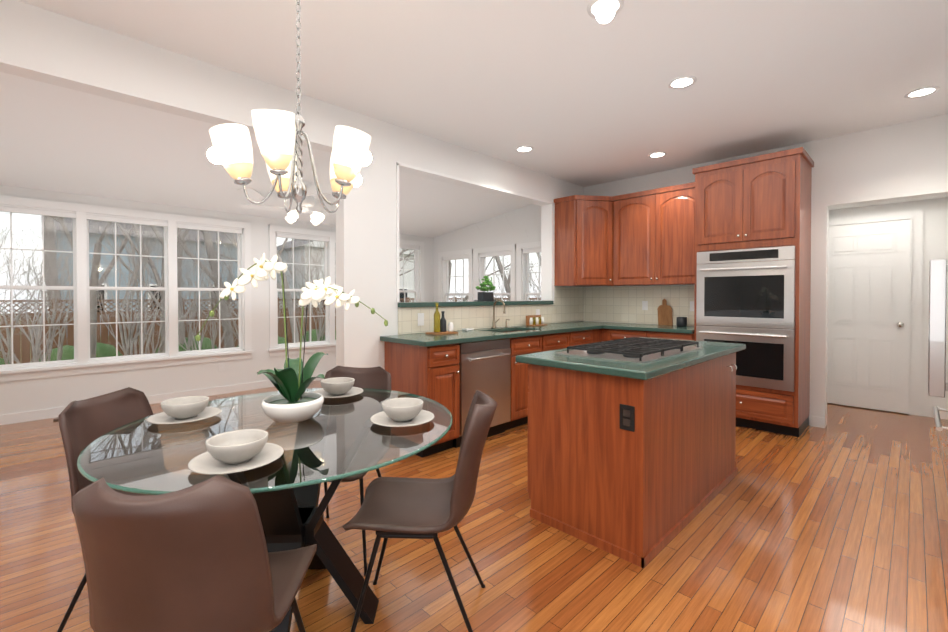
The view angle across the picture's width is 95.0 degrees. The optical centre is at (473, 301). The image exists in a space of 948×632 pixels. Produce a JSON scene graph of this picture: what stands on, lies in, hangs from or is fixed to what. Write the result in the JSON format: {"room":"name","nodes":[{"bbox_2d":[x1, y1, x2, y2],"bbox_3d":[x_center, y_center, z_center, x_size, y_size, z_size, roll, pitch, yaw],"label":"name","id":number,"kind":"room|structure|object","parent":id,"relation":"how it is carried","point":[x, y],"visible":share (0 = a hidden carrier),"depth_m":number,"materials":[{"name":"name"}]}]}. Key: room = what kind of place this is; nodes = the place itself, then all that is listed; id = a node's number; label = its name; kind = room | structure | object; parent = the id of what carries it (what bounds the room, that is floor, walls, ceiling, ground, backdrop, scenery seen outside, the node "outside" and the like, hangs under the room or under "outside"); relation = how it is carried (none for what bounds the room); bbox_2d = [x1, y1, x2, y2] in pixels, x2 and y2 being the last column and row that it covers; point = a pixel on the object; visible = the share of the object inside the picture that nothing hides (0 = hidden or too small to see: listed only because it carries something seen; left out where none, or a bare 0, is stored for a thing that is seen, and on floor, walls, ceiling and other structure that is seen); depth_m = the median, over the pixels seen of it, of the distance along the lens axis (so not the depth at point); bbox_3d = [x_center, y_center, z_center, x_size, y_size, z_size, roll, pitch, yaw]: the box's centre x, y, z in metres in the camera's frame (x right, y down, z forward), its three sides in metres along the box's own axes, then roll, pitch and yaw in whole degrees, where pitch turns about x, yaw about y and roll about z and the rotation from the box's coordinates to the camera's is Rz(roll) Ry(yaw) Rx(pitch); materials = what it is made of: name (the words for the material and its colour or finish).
{"room":"kitchen","nodes":[
{"label":"kitchen","id":0,"kind":"room"},
{"bbox_2d":[0,185,433,414],"bbox_3d":[-3.035,-0.090,6.029,6.530,2.600,0.140,-1,1,-45],"label":"wall","id":1,"kind":"structure","parent":0,"point":[18,396],"depth_m":5.37,"materials":[{"name":"white paint"}]},
{"bbox_2d":[0,195,253,381],"bbox_3d":[-4.000,-0.132,5.041,2.640,1.845,0.190,-1,1,-45],"label":"window","id":2,"kind":"structure","parent":1,"relation":"in","point":[82,361],"depth_m":4.97,"materials":[{"name":"white"}]},
{"bbox_2d":[0,373,325,424],"bbox_3d":[-2.981,1.161,5.987,6.250,0.100,0.012,-1,1,-45],"label":"baseboard","id":3,"kind":"structure","parent":1,"relation":"attached to","point":[19,417],"depth_m":5.27,"materials":[{"name":"white wood"}]},
{"bbox_2d":[219,362,224,370],"bbox_3d":[-3.295,0.857,5.675,0.070,0.115,0.009,-1,1,-45],"label":"outlet","id":4,"kind":"object","parent":1,"relation":"attached to","point":[221,366],"visible":1,"depth_m":5.67,"materials":[{"name":"white plastic"}]},
{"bbox_2d":[268,225,423,356],"bbox_3d":[-1.932,-0.154,7.081,2.770,1.845,0.190,-1,1,-45],"label":"window","id":5,"kind":"structure","parent":1,"relation":"in","point":[328,238],"depth_m":6.57,"materials":[{"name":"white wood"}]},
{"bbox_2d":[0,72,530,237],"bbox_3d":[-1.989,-1.380,4.954,6.530,0.477,3.120,-1,1,-45],"label":"ceiling","id":6,"kind":"structure","parent":0,"point":[59,138],"depth_m":4.13,"materials":[{"name":"white paint"}]},
{"bbox_2d":[237,181,334,225],"bbox_3d":[-1.861,-1.125,4.867,1.544,0.489,1.477,-1,1,-45],"label":"ceiling fan","id":7,"kind":"object","parent":6,"relation":"hanging from","point":[317,218],"visible":0.73,"depth_m":4.88,"materials":[{"name":"white"}]},
{"bbox_2d":[0,0,583,369],"bbox_3d":[-1.692,-0.157,2.999,9.210,2.800,0.140,-1,1,-45],"label":"wall","id":8,"kind":"structure","parent":0,"point":[45,46],"depth_m":3.38,"materials":[{"name":"white paint"}]},
{"bbox_2d":[396,162,554,301],"bbox_3d":[0.115,-0.625,4.776,2.415,1.253,0.164,-1,1,-45],"label":"trim","id":9,"kind":"structure","parent":8,"relation":"attached to","point":[547,248],"depth_m":5.26,"materials":[{"name":"white"}]},
{"bbox_2d":[398,301,553,306],"bbox_3d":[0.103,0.025,4.771,2.350,0.043,0.210,-1,1,-45],"label":"sill","id":10,"kind":"structure","parent":8,"relation":"attached to","point":[440,304],"depth_m":4.49,"materials":[{"name":"green stone"}]},
{"bbox_2d":[474,276,495,300],"bbox_3d":[0.122,-0.140,4.800,0.260,0.284,0.130,-1,1,-45],"label":"planter","id":11,"kind":"object","parent":10,"relation":"on","point":[485,296],"visible":1,"depth_m":4.76,"materials":[{"name":"grey"}]},
{"bbox_2d":[398,287,585,334],"bbox_3d":[0.430,0.055,4.986,3.118,0.468,0.010,-1,1,-45],"label":"tile backsplash","id":12,"kind":"structure","parent":8,"relation":"attached to","point":[569,305],"depth_m":4.83,"materials":[{"name":"beige tile"}]},
{"bbox_2d":[418,313,423,325],"bbox_3d":[-0.496,0.171,4.063,0.070,0.116,0.009,-1,1,-45],"label":"outlet","id":13,"kind":"object","parent":12,"relation":"attached to","point":[421,315],"depth_m":4.06,"materials":[{"name":"white plastic"}]},
{"bbox_2d":[554,195,613,285],"bbox_3d":[1.494,-0.740,5.609,0.716,1.090,0.605,-1,1,-45],"label":"upper cabinet","id":14,"kind":"object","parent":8,"relation":"attached to","point":[584,224],"depth_m":5.40,"materials":[{"name":"brown wood"}]},
{"bbox_2d":[0,380,947,631],"bbox_3d":[-0.829,1.273,2.959,10.640,0.060,7.630,-1,1,-45],"label":"floor","id":15,"kind":"structure","parent":0,"point":[838,522],"depth_m":2.17,"materials":[{"name":"brown wood"}]},
{"bbox_2d":[57,387,229,631],"bbox_3d":[-1.302,0.817,1.758,0.564,0.885,0.420,0,1,2],"label":"chair","id":16,"kind":"object","parent":15,"relation":"on","point":[83,424],"visible":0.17,"depth_m":1.78,"materials":[{"name":"brown leather"}]},
{"bbox_2d":[72,475,316,631],"bbox_3d":[-0.695,0.823,1.153,0.420,0.885,0.564,0,1,-3],"label":"chair","id":17,"kind":"object","parent":15,"relation":"on","point":[198,557],"visible":1,"depth_m":0.94,"materials":[{"name":"brown leather"}]},
{"bbox_2d":[77,388,452,631],"bbox_3d":[-0.721,0.867,1.734,1.270,0.780,1.270,-1,1,-45],"label":"dining table","id":18,"kind":"object","parent":15,"relation":"on","point":[291,511],"visible":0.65,"depth_m":1.62,"materials":[{"name":"clear glass"}]},
{"bbox_2d":[147,396,220,423],"bbox_3d":[-1.161,0.437,1.748,0.250,0.076,0.250,-1,1,-45],"label":"place setting","id":19,"kind":"object","parent":18,"relation":"on","point":[184,410],"visible":1,"depth_m":1.72,"materials":[{"name":"white ceramic"}]},
{"bbox_2d":[188,429,283,474],"bbox_3d":[-0.701,0.442,1.290,0.250,0.076,0.250,-1,1,-45],"label":"place setting","id":20,"kind":"object","parent":18,"relation":"on","point":[235,451],"visible":0.98,"depth_m":1.26,"materials":[{"name":"white ceramic"}]},
{"bbox_2d":[257,321,327,422],"bbox_3d":[-0.727,0.283,1.761,0.253,0.384,0.287,0,1,33],"label":"planter","id":21,"kind":"object","parent":18,"relation":"on","point":[293,401],"depth_m":1.72,"materials":[{"name":"white ceramic"}]},
{"bbox_2d":[195,253,287,340],"bbox_3d":[-0.920,-0.015,1.722,0.357,0.349,0.078,0,1,-6],"label":"orchid flowers","id":22,"kind":"object","parent":21,"relation":"attached to","point":[260,270],"depth_m":1.72,"materials":[{"name":"white plant"}]},
{"bbox_2d":[298,276,387,325],"bbox_3d":[-0.528,0.001,1.768,0.351,0.207,0.086,0,1,-12],"label":"orchid flowers","id":23,"kind":"object","parent":21,"relation":"attached to","point":[318,291],"depth_m":1.75,"materials":[{"name":"white plant"}]},
{"bbox_2d":[313,377,362,398],"bbox_3d":[-0.680,0.432,2.167,0.250,0.076,0.250,-1,1,-45],"label":"place setting","id":24,"kind":"object","parent":18,"relation":"on","point":[337,387],"visible":0.98,"depth_m":2.13,"materials":[{"name":"white ceramic"}]},
{"bbox_2d":[370,398,433,426],"bbox_3d":[-0.281,0.437,1.715,0.250,0.076,0.250,-1,1,-45],"label":"place setting","id":25,"kind":"object","parent":18,"relation":"on","point":[402,412],"visible":1,"depth_m":1.68,"materials":[{"name":"white ceramic"}]},
{"bbox_2d":[287,366,390,575],"bbox_3d":[-0.671,0.811,2.262,0.420,0.885,0.564,0,1,5],"label":"chair","id":26,"kind":"object","parent":15,"relation":"on","point":[378,377],"visible":0.27,"depth_m":2.42,"materials":[{"name":"brown leather"}]},
{"bbox_2d":[342,390,496,631],"bbox_3d":[-0.190,0.817,1.716,0.564,0.885,0.420,0,1,2],"label":"chair","id":27,"kind":"object","parent":15,"relation":"on","point":[409,508],"visible":1,"depth_m":1.60,"materials":[{"name":"brown leather"}]},
{"bbox_2d":[384,341,459,457],"bbox_3d":[-0.447,0.791,3.701,0.333,0.888,0.618,-1,1,-45],"label":"base cabinet","id":28,"kind":"object","parent":15,"relation":"on","point":[432,372],"depth_m":3.51,"materials":[{"name":"brown wood"}]},
{"bbox_2d":[380,321,615,346],"bbox_3d":[0.589,0.315,4.692,3.308,0.040,0.655,-1,1,-45],"label":"countertop","id":29,"kind":"structure","parent":28,"relation":"on","point":[460,336],"depth_m":4.04,"materials":[{"name":"green stone"}]},
{"bbox_2d":[462,328,473,330],"bbox_3d":[-0.063,0.286,4.393,0.100,0.020,0.070,-1,1,-45],"label":"tray","id":30,"kind":"object","parent":29,"relation":"on","point":[466,329],"visible":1,"depth_m":4.38,"materials":[{"name":"white ceramic"}]},
{"bbox_2d":[491,299,508,328],"bbox_3d":[0.330,0.137,4.698,0.246,0.314,0.190,-1,1,-45],"label":"faucet","id":31,"kind":"object","parent":29,"relation":"on","point":[494,323],"visible":1,"depth_m":4.67,"materials":[{"name":"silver metal"}]},
{"bbox_2d":[526,315,546,325],"bbox_3d":[0.738,0.229,5.119,0.280,0.120,0.100,-1,1,-45],"label":"spice rack","id":32,"kind":"object","parent":29,"relation":"on","point":[534,320],"visible":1,"depth_m":5.09,"materials":[{"name":"brown wood"}]},
{"bbox_2d":[453,339,510,447],"bbox_3d":[-0.065,0.791,4.005,0.627,0.883,0.626,-1,1,-45],"label":"dishwasher","id":33,"kind":"object","parent":15,"relation":"on","point":[485,367],"visible":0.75,"depth_m":3.83,"materials":[{"name":"silver metal"}]},
{"bbox_2d":[503,331,543,429],"bbox_3d":[0.302,0.783,4.440,0.493,0.888,0.618,-1,1,-45],"label":"base cabinet","id":34,"kind":"object","parent":15,"relation":"on","point":[529,344],"depth_m":4.16,"materials":[{"name":"brown wood"}]},
{"bbox_2d":[544,332,571,350],"bbox_3d":[0.653,0.780,4.786,0.495,0.888,0.618,-1,1,-45],"label":"base cabinet","id":35,"kind":"object","parent":15,"relation":"on","point":[556,341],"depth_m":4.58,"materials":[{"name":"brown wood"}]},
{"bbox_2d":[572,329,595,345],"bbox_3d":[1.002,0.776,5.130,0.485,0.888,0.618,-1,1,-45],"label":"base cabinet","id":36,"kind":"object","parent":15,"relation":"on","point":[587,336],"depth_m":4.94,"materials":[{"name":"brown wood"}]},
{"bbox_2d":[596,329,600,341],"bbox_3d":[1.464,0.771,5.586,0.813,0.888,0.618,-1,1,-45],"label":"base cabinet","id":37,"kind":"object","parent":15,"relation":"on","point":[598,331],"depth_m":5.20,"materials":[{"name":"brown wood"}]},
{"bbox_2d":[528,364,687,567],"bbox_3d":[0.731,0.805,2.470,0.514,0.888,0.701,-1,1,-45],"label":"base cabinet","id":38,"kind":"object","parent":15,"relation":"on","point":[654,484],"depth_m":2.25,"materials":[{"name":"brown wood"}]},
{"bbox_2d":[620,404,634,431],"bbox_3d":[0.738,0.563,2.095,0.008,0.120,0.074,-1,1,-45],"label":"outlet","id":39,"kind":"object","parent":38,"relation":"attached to","point":[627,417],"visible":1,"depth_m":2.09,"materials":[{"name":"black plastic"}]},
{"bbox_2d":[516,337,745,379],"bbox_3d":[1.107,0.335,2.844,1.670,0.040,0.780,-1,1,-45],"label":"countertop","id":40,"kind":"structure","parent":38,"relation":"on","point":[667,365],"depth_m":2.34,"materials":[{"name":"green stone"}]},
{"bbox_2d":[555,337,703,363],"bbox_3d":[1.001,0.292,2.731,0.920,0.046,0.530,-1,1,-45],"label":"gas cooktop","id":41,"kind":"object","parent":40,"relation":"in","point":[637,350],"visible":1,"depth_m":2.56,"materials":[{"name":"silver metal"}]},
{"bbox_2d":[601,329,693,341],"bbox_3d":[2.095,0.777,5.061,0.653,0.888,1.051,-1,1,-45],"label":"base cabinet","id":42,"kind":"object","parent":15,"relation":"on","point":[610,334],"visible":0.21,"depth_m":4.90,"materials":[{"name":"brown wood"}]},
{"bbox_2d":[603,323,693,333],"bbox_3d":[2.111,0.311,5.029,0.668,0.040,0.990,-1,1,-45],"label":"countertop","id":43,"kind":"structure","parent":42,"relation":"on","point":[618,326],"depth_m":4.90,"materials":[{"name":"green stone"}]},
{"bbox_2d":[657,299,672,324],"bbox_3d":[2.305,0.129,5.245,0.057,0.320,0.170,-1,1,-45],"label":"cutting board","id":44,"kind":"object","parent":43,"relation":"on","point":[665,313],"visible":0.94,"depth_m":5.24,"materials":[{"name":"brown wood"}]},
{"bbox_2d":[676,317,686,325],"bbox_3d":[2.399,0.237,5.015,0.110,0.105,0.110,-1,1,-45],"label":"crock","id":45,"kind":"object","parent":43,"relation":"on","point":[681,321],"visible":1,"depth_m":4.97,"materials":[{"name":"grey ceramic"}]},
{"bbox_2d":[688,359,715,522],"bbox_3d":[1.090,0.801,2.828,0.500,0.888,0.695,-1,1,-45],"label":"base cabinet","id":46,"kind":"object","parent":15,"relation":"on","point":[702,376],"depth_m":2.61,"materials":[{"name":"brown wood"}]},
{"bbox_2d":[716,352,737,494],"bbox_3d":[1.451,0.797,3.183,0.512,0.888,0.695,-1,1,-45],"label":"base cabinet","id":47,"kind":"object","parent":15,"relation":"on","point":[726,367],"depth_m":2.95,"materials":[{"name":"brown wood"}]},
{"bbox_2d":[692,147,813,436],"bbox_3d":[2.776,-0.067,4.362,0.651,2.590,0.915,-1,1,-45],"label":"tall cabinet","id":48,"kind":"object","parent":15,"relation":"on","point":[761,201],"visible":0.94,"depth_m":4.07,"materials":[{"name":"brown wood"}]},
{"bbox_2d":[696,246,794,391],"bbox_3d":[2.550,0.156,4.141,0.087,1.300,0.815,-1,1,-45],"label":"wall oven","id":49,"kind":"object","parent":48,"relation":"attached to","point":[748,301],"visible":0.96,"depth_m":4.08,"materials":[{"name":"silver metal"}]},
{"bbox_2d":[928,259,947,430],"bbox_3d":[3.173,0.337,2.416,0.910,1.825,0.890,-1,1,-45],"label":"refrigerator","id":50,"kind":"object","parent":15,"relation":"on","point":[937,383],"visible":1,"depth_m":2.66,"materials":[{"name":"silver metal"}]},
{"bbox_2d":[18,0,947,186],"bbox_3d":[-0.200,-1.590,1.371,9.350,0.100,4.530,-1,1,-45],"label":"ceiling","id":51,"kind":"structure","parent":0,"point":[572,91],"depth_m":2.86,"materials":[{"name":"white paint"}]},
{"bbox_2d":[209,0,370,213],"bbox_3d":[-0.698,-0.943,1.731,0.590,1.199,0.583,-1,1,-45],"label":"chandelier","id":52,"kind":"object","parent":51,"relation":"hanging from","point":[279,139],"visible":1,"depth_m":1.61,"materials":[{"name":"white glass"}]},
{"bbox_2d":[516,146,532,151],"bbox_3d":[0.521,-1.570,4.492,0.184,0.006,0.184,-1,1,-45],"label":"recessed light","id":53,"kind":"object","parent":51,"relation":"in","point":[524,148],"visible":1,"depth_m":4.47,"materials":[{"name":"white plastic"}]},
{"bbox_2d":[587,0,623,18],"bbox_3d":[0.690,-1.546,2.285,0.184,0.006,0.184,-1,1,-45],"label":"recessed light","id":54,"kind":"object","parent":51,"relation":"in","point":[601,9],"visible":1,"depth_m":2.30,"materials":[{"name":"white plastic"}]},
{"bbox_2d":[648,152,666,157],"bbox_3d":[1.972,-1.572,4.673,0.184,0.006,0.184,-1,1,-45],"label":"recessed light","id":55,"kind":"object","parent":51,"relation":"in","point":[656,155],"visible":0.94,"depth_m":4.66,"materials":[{"name":"white"}]},
{"bbox_2d":[668,76,695,88],"bbox_3d":[1.481,-1.555,3.093,0.184,0.006,0.184,-1,1,-45],"label":"recessed light","id":56,"kind":"object","parent":51,"relation":"in","point":[683,81],"visible":1,"depth_m":3.09,"materials":[{"name":"white"}]},
{"bbox_2d":[904,86,939,98],"bbox_3d":[3.341,-1.557,3.243,0.184,0.006,0.184,-1,1,-45],"label":"recessed light","id":57,"kind":"object","parent":51,"relation":"in","point":[924,91],"visible":1,"depth_m":3.24,"materials":[{"name":"white plastic"}]},
{"bbox_2d":[433,204,540,301],"bbox_3d":[0.328,-0.277,7.167,0.140,2.950,2.960,-1,1,-45],"label":"wall","id":58,"kind":"structure","parent":0,"point":[512,227],"depth_m":7.05,"materials":[{"name":"white paint"}]},
{"bbox_2d":[438,249,472,301],"bbox_3d":[-0.301,-0.106,7.770,0.190,1.575,0.930,-1,1,-45],"label":"window","id":59,"kind":"structure","parent":58,"relation":"in","point":[444,258],"depth_m":7.87,"materials":[{"name":"white"}]},
{"bbox_2d":[474,244,515,300],"bbox_3d":[0.366,-0.099,7.094,0.190,1.575,0.930,-1,1,-45],"label":"window","id":60,"kind":"structure","parent":58,"relation":"in","point":[481,255],"depth_m":7.11,"materials":[{"name":"white"}]},
{"bbox_2d":[517,241,540,300],"bbox_3d":[1.019,-0.092,6.432,0.190,1.575,0.930,-1,1,-45],"label":"window","id":61,"kind":"structure","parent":58,"relation":"in","point":[524,250],"depth_m":6.65,"materials":[{"name":"white"}]},
{"bbox_2d":[584,114,947,426],"bbox_3d":[2.850,-0.177,4.852,0.140,2.800,3.600,-1,1,-45],"label":"wall","id":62,"kind":"structure","parent":0,"point":[905,160],"depth_m":3.99,"materials":[{"name":"white paint"}]},
{"bbox_2d":[586,286,693,325],"bbox_3d":[2.118,0.050,5.488,0.010,0.468,1.620,-1,1,-45],"label":"tile backsplash","id":63,"kind":"structure","parent":62,"relation":"attached to","point":[606,304],"depth_m":5.54,"materials":[{"name":"beige tile"}]},
{"bbox_2d":[642,301,647,309],"bbox_3d":[2.144,0.056,5.450,0.008,0.116,0.070,-1,1,-45],"label":"outlet","id":64,"kind":"object","parent":63,"relation":"attached to","point":[644,303],"depth_m":5.45,"materials":[{"name":"white plastic"}]},
{"bbox_2d":[690,301,693,310],"bbox_3d":[2.544,0.061,5.045,0.008,0.116,0.070,-1,1,-45],"label":"outlet","id":65,"kind":"object","parent":63,"relation":"attached to","point":[691,302],"depth_m":5.05,"materials":[{"name":"white plastic"}]},
{"bbox_2d":[614,182,694,285],"bbox_3d":[2.217,-0.736,5.159,0.318,1.090,1.043,-1,1,-45],"label":"upper cabinet","id":66,"kind":"object","parent":62,"relation":"attached to","point":[644,238],"depth_m":5.04,"materials":[{"name":"brown wood"}]},
{"bbox_2d":[827,210,923,415],"bbox_3d":[4.398,0.125,4.921,0.119,2.195,0.950,-1,1,-45],"label":"hall door","id":67,"kind":"structure","parent":62,"relation":"in","point":[875,286],"depth_m":4.84,"materials":[{"name":"white wood"}]},
{"bbox_2d":[829,194,947,209],"bbox_3d":[4.184,-1.123,4.507,1.290,0.100,1.250,-1,1,-45],"label":"ceiling","id":68,"kind":"structure","parent":0,"point":[892,201],"depth_m":4.74,"materials":[{"name":"white paint"}]},
{"label":"outside","id":69,"kind":"structure","parent":0,"visible":0},
{"bbox_2d":[0,313,218,361],"bbox_3d":[-5.377,1.805,15.722,105.000,0.200,110.000,-1,1,-45],"label":"lawn","id":70,"kind":"structure","parent":69,"point":[48,316],"depth_m":19.80,"materials":[{"name":"green plant"}]},
{"bbox_2d":[0,213,101,340],"bbox_3d":[-7.445,-0.270,5.874,3.879,4.281,4.749,-1,1,-45],"label":"tree","id":71,"kind":"object","parent":70,"relation":"on","point":[7,250],"depth_m":6.12,"materials":[{"name":"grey plant"}]},
{"bbox_2d":[44,216,63,312],"bbox_3d":[-9.998,-3.905,11.215,7.137,11.473,4.784,-1,1,-45],"label":"tree","id":72,"kind":"object","parent":70,"relation":"on","point":[47,237],"depth_m":10.79,"materials":[{"name":"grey plant"}]},
{"bbox_2d":[0,213,157,363],"bbox_3d":[-6.923,-0.292,6.389,4.045,4.310,4.172,-1,1,-45],"label":"tree","id":73,"kind":"object","parent":70,"relation":"on","point":[36,332],"depth_m":6.51,"materials":[{"name":"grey plant"}]},
{"bbox_2d":[50,216,133,357],"bbox_3d":[-7.223,-2.161,8.059,5.033,8.022,6.413,-1,1,-45],"label":"tree","id":74,"kind":"object","parent":70,"relation":"on","point":[93,327],"depth_m":8.63,"materials":[{"name":"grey plant"}]},
{"bbox_2d":[56,217,182,352],"bbox_3d":[-6.054,-1.912,6.261,4.672,7.564,4.450,-1,1,-45],"label":"tree","id":75,"kind":"object","parent":70,"relation":"on","point":[154,269],"depth_m":7.50,"materials":[{"name":"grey plant"}]},
{"bbox_2d":[6,216,236,355],"bbox_3d":[-5.336,-0.633,7.622,3.881,4.971,4.220,-1,1,-45],"label":"tree","id":76,"kind":"object","parent":70,"relation":"on","point":[129,339],"depth_m":7.17,"materials":[{"name":"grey plant"}]},
{"bbox_2d":[55,218,237,335],"bbox_3d":[-18.748,-1.895,24.967,8.600,7.000,8.600,-1,1,-45],"label":"house","id":77,"kind":"structure","parent":70,"relation":"on","point":[103,263],"depth_m":21.16,"materials":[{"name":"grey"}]},
{"bbox_2d":[0,329,335,364],"bbox_3d":[-7.858,1.453,10.081,10.941,1.182,1.295,-1,1,-45],"label":"bushes","id":78,"kind":"object","parent":70,"relation":"on","point":[111,349],"depth_m":9.46,"materials":[{"name":"green plant"}]},
{"bbox_2d":[177,228,187,344],"bbox_3d":[-5.546,-3.142,10.563,7.958,9.934,7.007,-1,1,-45],"label":"tree","id":79,"kind":"object","parent":70,"relation":"on","point":[181,340],"depth_m":10.48,"materials":[{"name":"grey plant"}]},
{"bbox_2d":[91,223,299,350],"bbox_3d":[-5.410,-0.220,8.332,3.711,4.124,3.911,-1,1,-45],"label":"tree","id":80,"kind":"object","parent":70,"relation":"on","point":[188,344],"depth_m":8.23,"materials":[{"name":"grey plant"}]},
{"bbox_2d":[163,227,233,347],"bbox_3d":[-6.598,-2.545,8.175,7.146,8.782,5.675,-1,1,-45],"label":"tree","id":81,"kind":"object","parent":70,"relation":"on","point":[227,334],"depth_m":9.86,"materials":[{"name":"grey plant"}]},
{"bbox_2d":[116,226,298,342],"bbox_3d":[-4.706,-2.527,11.153,7.255,8.695,4.590,-1,1,-45],"label":"tree","id":82,"kind":"object","parent":70,"relation":"on","point":[291,313],"depth_m":10.57,"materials":[{"name":"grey plant"}]},
{"bbox_2d":[109,227,318,339],"bbox_3d":[-4.847,-0.463,8.770,3.911,4.598,3.470,-1,1,-45],"label":"tree","id":83,"kind":"object","parent":70,"relation":"on","point":[230,276],"depth_m":8.35,"materials":[{"name":"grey plant"}]},
{"bbox_2d":[0,297,540,363],"bbox_3d":[0.692,0.891,5.941,38.417,1.840,19.565,-1,1,-45],"label":"fence","id":84,"kind":"object","parent":70,"relation":"on","point":[23,356],"depth_m":10.42,"materials":[{"name":"brown wood"}]},
{"bbox_2d":[277,238,335,341],"bbox_3d":[-3.459,-0.339,9.576,3.708,4.334,4.093,-1,1,-45],"label":"tree","id":85,"kind":"object","parent":70,"relation":"on","point":[318,334],"depth_m":9.29,"materials":[{"name":"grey plant"}]},
{"bbox_2d":[277,239,413,321],"bbox_3d":[-9.685,-2.069,31.797,9.100,7.200,7.600,-1,1,-45],"label":"house","id":86,"kind":"structure","parent":70,"relation":"on","point":[408,275],"depth_m":27.84,"materials":[{"name":"white"}]},
{"bbox_2d":[399,249,413,275],"bbox_3d":[-4.222,-2.631,12.828,9.906,8.844,4.104,-1,1,-45],"label":"tree","id":87,"kind":"object","parent":70,"relation":"on","point":[405,262],"depth_m":13.57,"materials":[{"name":"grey plant"}]},
{"bbox_2d":[449,257,535,300],"bbox_3d":[-0.434,-1.741,11.236,5.166,7.122,5.736,-1,1,-45],"label":"tree","id":88,"kind":"object","parent":70,"relation":"on","point":[450,267],"depth_m":11.79,"materials":[{"name":"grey plant"}]},
{"bbox_2d":[449,253,540,301],"bbox_3d":[0.798,-0.167,10.401,3.715,3.974,4.168,-1,1,-45],"label":"tree","id":89,"kind":"object","parent":70,"relation":"on","point":[531,270],"depth_m":10.09,"materials":[{"name":"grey plant"}]},
{"bbox_2d":[495,256,510,300],"bbox_3d":[0.066,-3.292,13.659,5.336,10.175,7.290,-1,1,-45],"label":"tree","id":90,"kind":"object","parent":70,"relation":"on","point":[498,257],"depth_m":13.04,"materials":[{"name":"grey plant"}]},
{"bbox_2d":[488,232,540,300],"bbox_3d":[1.746,-0.498,9.373,5.887,4.659,5.875,-1,1,-45],"label":"tree","id":91,"kind":"object","parent":70,"relation":"on","point":[529,275],"depth_m":9.06,"materials":[{"name":"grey plant"}]}
]}

